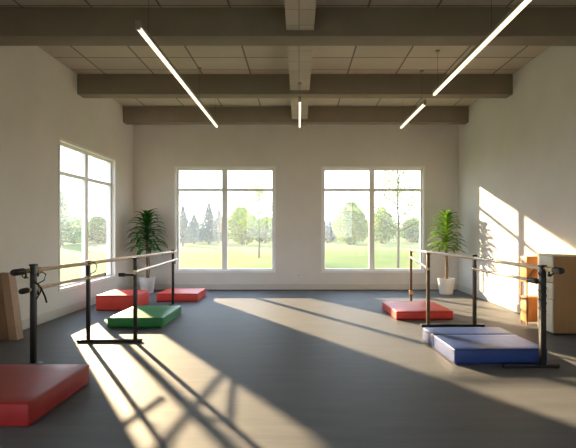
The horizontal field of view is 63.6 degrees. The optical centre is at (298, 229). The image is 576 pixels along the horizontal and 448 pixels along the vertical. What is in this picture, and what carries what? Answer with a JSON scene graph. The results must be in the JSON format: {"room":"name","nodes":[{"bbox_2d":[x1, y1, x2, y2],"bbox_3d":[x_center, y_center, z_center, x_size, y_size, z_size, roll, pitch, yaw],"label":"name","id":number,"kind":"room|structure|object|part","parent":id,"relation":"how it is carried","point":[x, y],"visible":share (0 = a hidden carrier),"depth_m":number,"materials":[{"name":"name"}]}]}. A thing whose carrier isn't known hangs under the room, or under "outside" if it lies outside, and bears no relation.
{"room":"gymnastics studio","nodes":[
{"label":"gymnastics studio","id":0,"kind":"room"},
{"bbox_2d":[0,46,133,329],"bbox_3d":[-4.215,-0.700,4.200,0.180,4.400,14.800,0,0,0],"label":"wall","id":1,"kind":"structure","parent":0,"point":[40,103],"depth_m":7.55,"materials":[{"name":"paint"}]},
{"bbox_2d":[22,284,132,329],"bbox_3d":[-4.117,1.419,4.200,0.015,0.138,14.800,0,0,0],"label":"baseboard","id":2,"kind":"structure","parent":1,"relation":"attached to","point":[42,318],"depth_m":8.00,"materials":[{"name":"paint"}]},
{"bbox_2d":[58,137,115,291],"bbox_3d":[-4.119,-0.263,9.190,0.012,2.665,2.470,0,0,0],"label":"trim","id":3,"kind":"structure","parent":1,"relation":"attached to","point":[59,138],"depth_m":8.21,"materials":[{"name":"paint"}]},
{"bbox_2d":[60,142,115,289],"bbox_3d":[-4.185,-0.262,9.190,0.160,2.576,2.380,0,0,0],"label":"window","id":4,"kind":"structure","parent":1,"relation":"in","point":[85,154],"depth_m":9.16,"materials":[{"name":"paint"}]},
{"bbox_3d":[-4.150,1.018,9.190,0.090,0.015,2.380,0,0,0],"label":"sill","id":5,"kind":"part","parent":4,"relation":"part of","materials":[{"name":"paint"}]},
{"bbox_2d":[138,276,155,293],"bbox_3d":[-3.620,1.312,11.050,0.400,0.375,0.400,0,0,0],"label":"pot","id":6,"kind":"object","parent":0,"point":[148,282],"depth_m":10.91,"materials":[{"name":"white ceramic"}]},
{"bbox_2d":[0,290,575,447],"bbox_3d":[-0.075,1.560,4.200,8.460,0.120,15.160,0,0,0],"label":"floor","id":7,"kind":"structure","parent":0,"point":[236,368],"depth_m":4.62,"materials":[{"name":"grey rubber"}]},
{"bbox_2d":[0,272,23,339],"bbox_3d":[-3.975,1.045,6.380,0.290,0.910,0.160,0,0,0],"label":"wooden panel","id":8,"kind":"object","parent":7,"relation":"on","point":[10,316],"visible":0.96,"depth_m":6.30,"materials":[{"name":"brown wood"}]},
{"bbox_3d":[-4.030,1.045,6.380,0.180,0.910,0.160,0,0,0],"label":"panel","id":9,"kind":"part","parent":8,"relation":"part of","materials":[{"name":"brown wood"}]},
{"bbox_2d":[0,364,89,425],"bbox_3d":[-2.900,1.400,4.030,1.715,0.192,1.035,0,0,0],"label":"mat","id":10,"kind":"object","parent":7,"relation":"on","point":[28,392],"visible":1,"depth_m":3.93,"materials":[{"name":"red leather"}]},
{"bbox_2d":[10,250,177,363],"bbox_3d":[-2.425,0.933,7.208,0.870,1.133,4.624,0,0,6],"label":"ballet barre","id":11,"kind":"object","parent":7,"relation":"on","point":[34,271],"visible":1,"depth_m":6.18,"materials":[{"name":"pale beech wood"},{"name":"black powder-coated steel"},{"name":"black rubber"}]},
{"bbox_3d":[-2.975,0.945,5.200,0.055,1.090,0.055,0,0,0],"label":"post","id":12,"kind":"part","parent":11,"relation":"part of","materials":[{"name":"black metal"}]},
{"bbox_3d":[-2.975,1.492,5.200,0.180,0.016,0.180,0,0,0],"label":"plate","id":13,"kind":"part","parent":11,"relation":"part of","materials":[{"name":"black metal"}]},
{"bbox_3d":[-2.927,0.451,5.656,0.047,0.059,1.129,0,0,11],"label":"rail","id":14,"kind":"part","parent":11,"relation":"part of","materials":[{"name":"brown wood"}]},
{"bbox_3d":[-2.885,0.647,5.853,0.041,0.081,1.485,0,0,10],"label":"rail","id":15,"kind":"part","parent":11,"relation":"part of","materials":[{"name":"brown wood"}]},
{"bbox_3d":[-2.820,0.948,6.210,0.046,1.045,0.046,0,0,0],"label":"post","id":16,"kind":"part","parent":11,"relation":"part of","materials":[{"name":"black metal"}]},
{"bbox_3d":[-2.300,0.600,6.210,0.220,0.052,0.051,0,0,0],"label":"lock handle","id":17,"kind":"part","parent":11,"relation":"part of","materials":[{"name":"black metal"}]},
{"bbox_3d":[-2.666,0.442,7.865,0.047,0.053,3.324,0,0,5],"label":"rail","id":18,"kind":"part","parent":11,"relation":"part of","materials":[{"name":"brown wood"}]},
{"bbox_3d":[-2.190,0.927,6.210,0.046,1.085,0.046,0,0,0],"label":"post","id":19,"kind":"part","parent":11,"relation":"part of","materials":[{"name":"black metal"}]},
{"bbox_3d":[-2.348,0.583,7.850,0.041,0.080,3.395,0,0,-6],"label":"rail","id":20,"kind":"part","parent":11,"relation":"part of","materials":[{"name":"brown wood"}]},
{"bbox_3d":[-2.530,0.953,9.320,0.046,1.075,0.046,0,0,0],"label":"post","id":21,"kind":"part","parent":11,"relation":"part of","materials":[{"name":"black metal"}]},
{"bbox_2d":[96,290,148,310],"bbox_3d":[-3.405,1.350,9.010,0.745,0.292,0.835,0,0,0],"label":"mat","id":22,"kind":"object","parent":7,"relation":"on","point":[113,300],"visible":0.81,"depth_m":8.60,"materials":[{"name":"red leather"}]},
{"bbox_2d":[107,306,181,327],"bbox_3d":[-2.518,1.418,7.685,0.860,0.157,1.185,0,0,0],"label":"mat","id":23,"kind":"object","parent":7,"relation":"on","point":[148,316],"visible":0.84,"depth_m":7.21,"materials":[{"name":"green leather"}]},
{"bbox_2d":[126,209,167,293],"bbox_3d":[-3.605,0.491,11.036,1.023,2.018,1.058,0,0,0],"label":"dracaena","id":24,"kind":"object","parent":7,"relation":"on","point":[148,282],"visible":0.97,"depth_m":10.97,"materials":[{"name":"plant"}]},
{"bbox_3d":[-3.600,0.451,11.059,0.096,1.501,0.055,0,0,-18],"label":"stem","id":25,"kind":"part","parent":24,"relation":"part of","materials":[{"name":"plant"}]},
{"bbox_2d":[156,288,205,301],"bbox_3d":[-2.550,1.408,10.115,0.875,0.177,0.885,0,0,0],"label":"mat","id":26,"kind":"object","parent":7,"relation":"on","point":[180,294],"visible":0.96,"depth_m":9.69,"materials":[{"name":"red leather"}]},
{"bbox_2d":[382,301,453,319],"bbox_3d":[2.080,1.423,8.290,0.975,0.147,1.115,0,0,-2],"label":"mat","id":27,"kind":"object","parent":7,"relation":"on","point":[400,310],"visible":0.97,"depth_m":7.89,"materials":[{"name":"red leather"}]},
{"bbox_2d":[424,209,466,294],"bbox_3d":[3.449,0.506,10.848,0.884,1.988,0.954,0,0,39],"label":"dracaena","id":28,"kind":"object","parent":7,"relation":"on","point":[445,284],"visible":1,"depth_m":10.77,"materials":[{"name":"plant"}]},
{"bbox_3d":[3.460,0.461,10.859,0.096,1.481,0.055,0,0,-18],"label":"stem","id":29,"kind":"part","parent":28,"relation":"part of","materials":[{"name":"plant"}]},
{"bbox_2d":[437,277,454,294],"bbox_3d":[3.440,1.312,10.850,0.400,0.375,0.400,0,0,0],"label":"pot","id":30,"kind":"object","parent":7,"relation":"on","point":[445,284],"depth_m":10.71,"materials":[{"name":"white ceramic"}]},
{"bbox_2d":[422,327,547,363],"bbox_3d":[2.240,1.410,5.770,1.075,0.172,1.195,0,0,-2],"label":"mat","id":31,"kind":"object","parent":7,"relation":"on","point":[460,345],"visible":0.99,"depth_m":5.38,"materials":[{"name":"blue leather"}]},
{"bbox_2d":[408,248,564,367],"bbox_3d":[2.380,0.928,7.241,0.980,1.143,5.083,0,0,0],"label":"ballet barre","id":32,"kind":"object","parent":7,"relation":"on","point":[541,281],"visible":0.96,"depth_m":5.95,"materials":[{"name":"brown metal"}]},
{"bbox_3d":[2.330,0.950,9.660,0.048,1.080,0.048,0,0,0],"label":"post","id":33,"kind":"part","parent":32,"relation":"part of","materials":[{"name":"brown metal"}]},
{"bbox_3d":[2.170,0.585,8.460,0.039,0.072,2.662,0,0,8],"label":"rail","id":34,"kind":"part","parent":32,"relation":"part of","materials":[{"name":"brown wood"}]},
{"bbox_3d":[2.000,0.922,7.190,0.050,1.095,0.050,0,0,0],"label":"post","id":35,"kind":"part","parent":32,"relation":"part of","materials":[{"name":"brown metal"}]},
{"bbox_3d":[2.516,0.424,8.484,0.047,0.069,2.621,0,0,-9],"label":"rail","id":36,"kind":"part","parent":32,"relation":"part of","materials":[{"name":"brown wood"}]},
{"bbox_3d":[2.720,0.935,7.190,0.050,1.070,0.050,0,0,0],"label":"post","id":37,"kind":"part","parent":32,"relation":"part of","materials":[{"name":"brown metal"}]},
{"bbox_3d":[2.692,0.591,6.325,0.039,0.072,1.932,0,0,2],"label":"rail","id":38,"kind":"part","parent":32,"relation":"part of","materials":[{"name":"brown wood"}]},
{"bbox_3d":[2.695,0.427,6.005,0.047,0.065,2.371,0,0,1],"label":"rail","id":39,"kind":"part","parent":32,"relation":"part of","materials":[{"name":"brown wood"}]},
{"bbox_3d":[2.655,0.935,5.060,0.058,1.070,0.058,0,0,0],"label":"post","id":40,"kind":"part","parent":32,"relation":"part of","materials":[{"name":"black metal"}]},
{"bbox_2d":[520,256,537,324],"bbox_3d":[3.770,0.960,7.391,0.370,1.080,0.277,0,0,0],"label":"open shelf","id":41,"kind":"object","parent":7,"relation":"on","point":[528,303],"visible":0.58,"depth_m":7.31,"materials":[{"name":"brown wood"}]},
{"bbox_3d":[3.595,1.165,7.520,0.020,0.670,0.020,0,0,0],"label":"post","id":42,"kind":"part","parent":41,"relation":"part of","materials":[{"name":"brown wood"}]},
{"bbox_3d":[3.595,1.165,7.320,0.020,0.670,0.020,0,0,0],"label":"post","id":43,"kind":"part","parent":41,"relation":"part of","materials":[{"name":"brown wood"}]},
{"bbox_2d":[537,253,575,334],"bbox_3d":[3.780,0.925,6.810,0.385,1.150,0.440,0,0,0],"label":"storage cabinet","id":44,"kind":"object","parent":7,"relation":"on","point":[561,288],"visible":0.67,"depth_m":6.60,"materials":[{"name":"brown wood"}]},
{"bbox_3d":[3.615,0.565,6.810,0.020,0.370,0.410,0,0,0],"label":"door","id":45,"kind":"part","parent":44,"relation":"part of","materials":[{"name":"beige laminate"}]},
{"bbox_3d":[3.615,0.875,6.810,0.020,0.230,0.410,0,0,0],"label":"door","id":46,"kind":"part","parent":44,"relation":"part of","materials":[{"name":"beige laminate"}]},
{"bbox_3d":[3.615,1.232,6.810,0.020,0.465,0.410,0,0,0],"label":"door","id":47,"kind":"part","parent":44,"relation":"part of","materials":[{"name":"beige laminate"}]},
{"bbox_2d":[537,253,575,255],"bbox_3d":[3.787,0.362,6.810,0.372,0.025,0.440,0,0,0],"label":"countertop","id":48,"kind":"structure","parent":44,"relation":"on","point":[545,254],"depth_m":6.64,"materials":[{"name":"beige laminate"}]},
{"bbox_2d":[0,0,575,105],"bbox_3d":[-0.075,-3.000,4.200,8.460,0.200,15.160,0,0,0],"label":"ceiling","id":49,"kind":"structure","parent":0,"point":[80,59],"depth_m":7.80,"materials":[{"name":"beige tile"}]},
{"bbox_2d":[135,0,217,127],"bbox_3d":[-1.785,-2.562,7.620,0.070,0.676,4.984,0,0,0],"label":"linear pendant light","id":50,"kind":"object","parent":49,"relation":"hanging from","point":[141,29],"visible":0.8,"depth_m":6.32,"materials":[{"name":"metal"}]},
{"bbox_2d":[287,46,312,89],"bbox_3d":[0.015,-2.748,7.490,0.360,0.305,2.260,0,0,0],"label":"ceiling beam","id":51,"kind":"structure","parent":49,"relation":"attached to","point":[299,57],"depth_m":7.36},
{"bbox_2d":[298,83,301,127],"bbox_3d":[0.015,-2.409,9.075,0.070,0.371,2.074,0,0,0],"label":"linear pendant light","id":52,"kind":"object","parent":51,"relation":"hanging from","point":[299,97],"visible":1,"depth_m":8.58,"materials":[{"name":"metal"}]},
{"bbox_2d":[299,102,300,126],"bbox_3d":[0.015,-2.245,9.075,0.036,0.034,2.010,0,0,0],"label":"diffuser","id":53,"kind":"object","parent":52,"relation":"attached to","point":[299,102],"depth_m":8.95,"materials":[{"name":"white plastic"}]},
{"bbox_2d":[284,0,315,29],"bbox_3d":[0.015,-2.748,4.975,0.360,0.305,2.110,0,0,0],"label":"trim","id":54,"kind":"structure","parent":49,"relation":"attached to","point":[299,14],"depth_m":5.59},
{"bbox_2d":[291,98,308,118],"bbox_3d":[0.015,-2.748,9.870,0.360,0.305,1.980,0,0,0],"label":"trim","id":55,"kind":"structure","parent":49,"relation":"attached to","point":[294,101],"depth_m":9.91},
{"bbox_2d":[400,70,426,128],"bbox_3d":[2.240,-2.562,9.225,0.070,0.676,1.974,0,0,0],"label":"linear pendant light","id":56,"kind":"object","parent":49,"relation":"hanging from","point":[423,103],"visible":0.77,"depth_m":8.87,"materials":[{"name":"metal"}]},
{"bbox_2d":[400,104,424,127],"bbox_3d":[2.240,-2.245,9.225,0.036,0.034,1.910,0,0,0],"label":"diffuser","id":57,"kind":"object","parent":56,"relation":"attached to","point":[420,106],"depth_m":9.14,"materials":[{"name":"white plastic"}]},
{"bbox_2d":[432,0,531,95],"bbox_3d":[2.240,-2.562,5.450,0.070,0.676,4.524,0,0,0],"label":"linear pendant light","id":58,"kind":"object","parent":49,"relation":"hanging from","point":[520,4],"visible":1,"depth_m":5.58,"materials":[{"name":"metal"}]},
{"bbox_2d":[134,125,457,283],"bbox_3d":[-0.075,-0.700,11.690,8.460,4.400,0.180,0,0,0],"label":"wall","id":59,"kind":"structure","parent":0,"point":[298,155],"depth_m":11.60,"materials":[{"name":"paint"}]},
{"bbox_2d":[176,168,273,270],"bbox_3d":[-1.850,-0.262,11.660,2.450,2.576,0.160,0,0,0],"label":"window","id":60,"kind":"structure","parent":59,"relation":"in","point":[224,189],"depth_m":11.67,"materials":[{"name":"paint"}]},
{"bbox_3d":[-1.850,1.018,11.625,2.450,0.015,0.090,0,0,0],"label":"sill","id":61,"kind":"part","parent":60,"relation":"part of","materials":[{"name":"paint"}]},
{"bbox_2d":[174,166,275,272],"bbox_3d":[-1.850,-0.263,11.594,2.540,2.665,0.012,0,0,0],"label":"trim","id":62,"kind":"structure","parent":59,"relation":"attached to","point":[175,167],"depth_m":11.59,"materials":[{"name":"paint"}]},
{"bbox_2d":[138,284,457,289],"bbox_3d":[-0.075,1.419,11.592,8.070,0.138,0.015,0,0,0],"label":"baseboard","id":63,"kind":"structure","parent":59,"relation":"attached to","point":[157,286],"depth_m":11.58,"materials":[{"name":"paint"}]},
{"bbox_2d":[323,168,422,270],"bbox_3d":[1.850,-0.262,11.660,2.500,2.576,0.160,0,0,0],"label":"window","id":64,"kind":"structure","parent":59,"relation":"in","point":[371,189],"depth_m":11.67,"materials":[{"name":"paint"}]},
{"bbox_3d":[1.850,1.018,11.625,2.500,0.015,0.090,0,0,0],"label":"sill","id":65,"kind":"part","parent":64,"relation":"part of","materials":[{"name":"paint"}]},
{"bbox_2d":[321,166,424,272],"bbox_3d":[1.850,-0.263,11.594,2.590,2.665,0.012,0,0,0],"label":"trim","id":66,"kind":"structure","parent":59,"relation":"attached to","point":[322,167],"depth_m":11.59,"materials":[{"name":"paint"}]},
{"bbox_2d":[458,46,575,312],"bbox_3d":[4.065,-0.700,4.200,0.180,4.400,14.800,0,0,0],"label":"wall","id":67,"kind":"structure","parent":0,"point":[517,152],"depth_m":8.29,"materials":[{"name":"paint"}]},
{"bbox_2d":[0,7,575,45],"bbox_3d":[-0.075,-2.710,6.195,8.100,0.380,0.330,0,0,0],"label":"ceiling beam","id":68,"kind":"structure","parent":67,"relation":"attached to","point":[19,26],"depth_m":6.03,"materials":[{"name":"paint"}]},
{"bbox_2d":[77,74,512,97],"bbox_3d":[-0.075,-2.710,8.750,8.100,0.380,0.260,0,0,0],"label":"ceiling beam","id":69,"kind":"structure","parent":67,"relation":"attached to","point":[88,85],"depth_m":8.62,"materials":[{"name":"paint"}]},
{"bbox_2d":[123,106,468,124],"bbox_3d":[-0.075,-2.710,10.980,8.100,0.380,0.240,0,0,0],"label":"ceiling beam","id":70,"kind":"structure","parent":67,"relation":"attached to","point":[132,115],"depth_m":10.86,"materials":[{"name":"paint"}]},
{"bbox_2d":[458,284,519,312],"bbox_3d":[3.967,1.419,4.200,0.015,0.138,14.800,0,0,0],"label":"baseboard","id":71,"kind":"structure","parent":67,"relation":"attached to","point":[507,304],"depth_m":9.45,"materials":[{"name":"paint"}]},
{"label":"outside","id":72,"kind":"structure","parent":0,"visible":0},
{"bbox_2d":[60,234,419,281],"bbox_3d":[0.000,1.800,60.000,300.000,0.001,300.000,0,0,0],"label":"ground","id":73,"kind":"structure","parent":72,"point":[199,255],"depth_m":31.52,"materials":[{"name":"green plant"}]},
{"bbox_2d":[60,191,81,245],"bbox_3d":[-27.544,-1.365,54.025,4.860,6.329,4.882,0,0,0],"label":"broadleaf tree","id":74,"kind":"object","parent":73,"relation":"on","point":[66,232],"visible":0.66,"depth_m":53.68,"materials":[{"name":"green plant"}]},
{"bbox_2d":[60,212,90,243],"bbox_3d":[-29.060,-0.190,59.945,3.971,4.164,4.098,0,0,0],"label":"broadleaf tree","id":75,"kind":"object","parent":73,"relation":"on","point":[78,221],"visible":0.23,"depth_m":59.66,"materials":[{"name":"green plant"}]},
{"bbox_2d":[88,215,106,242],"bbox_3d":[-28.217,-0.109,64.976,4.870,4.025,4.774,0,0,0],"label":"broadleaf tree","id":76,"kind":"object","parent":73,"relation":"on","point":[98,224],"visible":0.72,"depth_m":63.86,"materials":[{"name":"green plant"}]},
{"bbox_2d":[179,205,196,245],"bbox_3d":[-13.200,-0.521,52.917,3.096,4.643,3.150,0,0,0],"label":"conifer tree","id":77,"kind":"object","parent":73,"relation":"on","point":[185,237],"visible":0.84,"depth_m":52.67,"materials":[{"name":"green plant"}]},
{"bbox_2d":[188,213,201,243],"bbox_3d":[-13.851,-0.197,60.889,3.523,3.994,3.447,0,0,0],"label":"conifer tree","id":78,"kind":"object","parent":73,"relation":"on","point":[194,224],"visible":0.51,"depth_m":60.65,"materials":[{"name":"green plant"}]},
{"bbox_2d":[193,202,221,243],"bbox_3d":[-11.243,-0.840,57.983,3.732,5.279,3.801,0,0,0],"label":"conifer tree","id":79,"kind":"object","parent":73,"relation":"on","point":[210,226],"visible":0.98,"depth_m":57.61,"materials":[{"name":"green plant"}]},
{"bbox_2d":[215,209,228,242],"bbox_3d":[-10.927,-0.543,63.011,3.114,4.685,3.199,0,0,0],"label":"conifer tree","id":80,"kind":"object","parent":73,"relation":"on","point":[219,216],"visible":0.44,"depth_m":62.76,"materials":[{"name":"green plant"}]},
{"bbox_2d":[228,205,261,244],"bbox_3d":[-6.769,-0.585,56.007,4.829,4.933,4.498,0,0,0],"label":"broadleaf tree","id":81,"kind":"object","parent":73,"relation":"on","point":[242,235],"visible":0.77,"depth_m":55.15,"materials":[{"name":"green plant"}]},
{"bbox_2d":[232,182,271,257],"bbox_3d":[-2.535,-0.668,30.258,3.627,4.938,3.436,0,0,38],"label":"young tree","id":82,"kind":"object","parent":73,"relation":"on","point":[258,215],"visible":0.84,"depth_m":29.93,"materials":[{"name":"green plant"}]},
{"bbox_2d":[88,221,418,241],"bbox_3d":[-5.194,0.316,72.003,76.036,4.490,2.820,0,0,0],"label":"hedge","id":83,"kind":"object","parent":73,"relation":"on","point":[201,221],"visible":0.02,"depth_m":71.89,"materials":[{"name":"green plant"}]},
{"bbox_2d":[256,216,271,242],"bbox_3d":[-4.686,-0.032,62.980,3.631,3.784,3.574,0,0,0],"label":"broadleaf tree","id":84,"kind":"object","parent":73,"relation":"on","point":[265,237],"visible":0.5,"depth_m":62.08,"materials":[{"name":"green plant"}]},
{"bbox_2d":[325,219,338,242],"bbox_3d":[4.062,0.169,63.984,3.277,3.368,3.076,0,0,0],"label":"broadleaf tree","id":85,"kind":"object","parent":73,"relation":"on","point":[329,232],"visible":0.57,"depth_m":63.19,"materials":[{"name":"green plant"}]},
{"bbox_2d":[331,201,368,244],"bbox_3d":[6.256,-0.879,56.998,4.496,5.447,4.606,0,0,32],"label":"broadleaf tree","id":86,"kind":"object","parent":73,"relation":"on","point":[354,224],"visible":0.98,"depth_m":56.07,"materials":[{"name":"green plant"}]},
{"bbox_2d":[368,206,397,243],"bbox_3d":[11.129,-0.707,61.883,4.066,5.076,4.117,0,0,0],"label":"broadleaf tree","id":87,"kind":"object","parent":73,"relation":"on","point":[382,229],"visible":0.81,"depth_m":61.01,"materials":[{"name":"green plant"}]},
{"bbox_2d":[354,171,419,267],"bbox_3d":[4.684,-1.188,21.840,3.982,5.978,3.834,0,0,0],"label":"young tree","id":88,"kind":"object","parent":73,"relation":"on","point":[397,207],"visible":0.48,"depth_m":21.96,"materials":[{"name":"green plant"}]},
{"bbox_2d":[400,217,419,242],"bbox_3d":[16.492,-0.068,66.951,4.115,3.827,3.976,0,0,0],"label":"broadleaf tree","id":89,"kind":"object","parent":73,"relation":"on","point":[411,234],"visible":0.76,"depth_m":66.02,"materials":[{"name":"green plant"}]}
]}

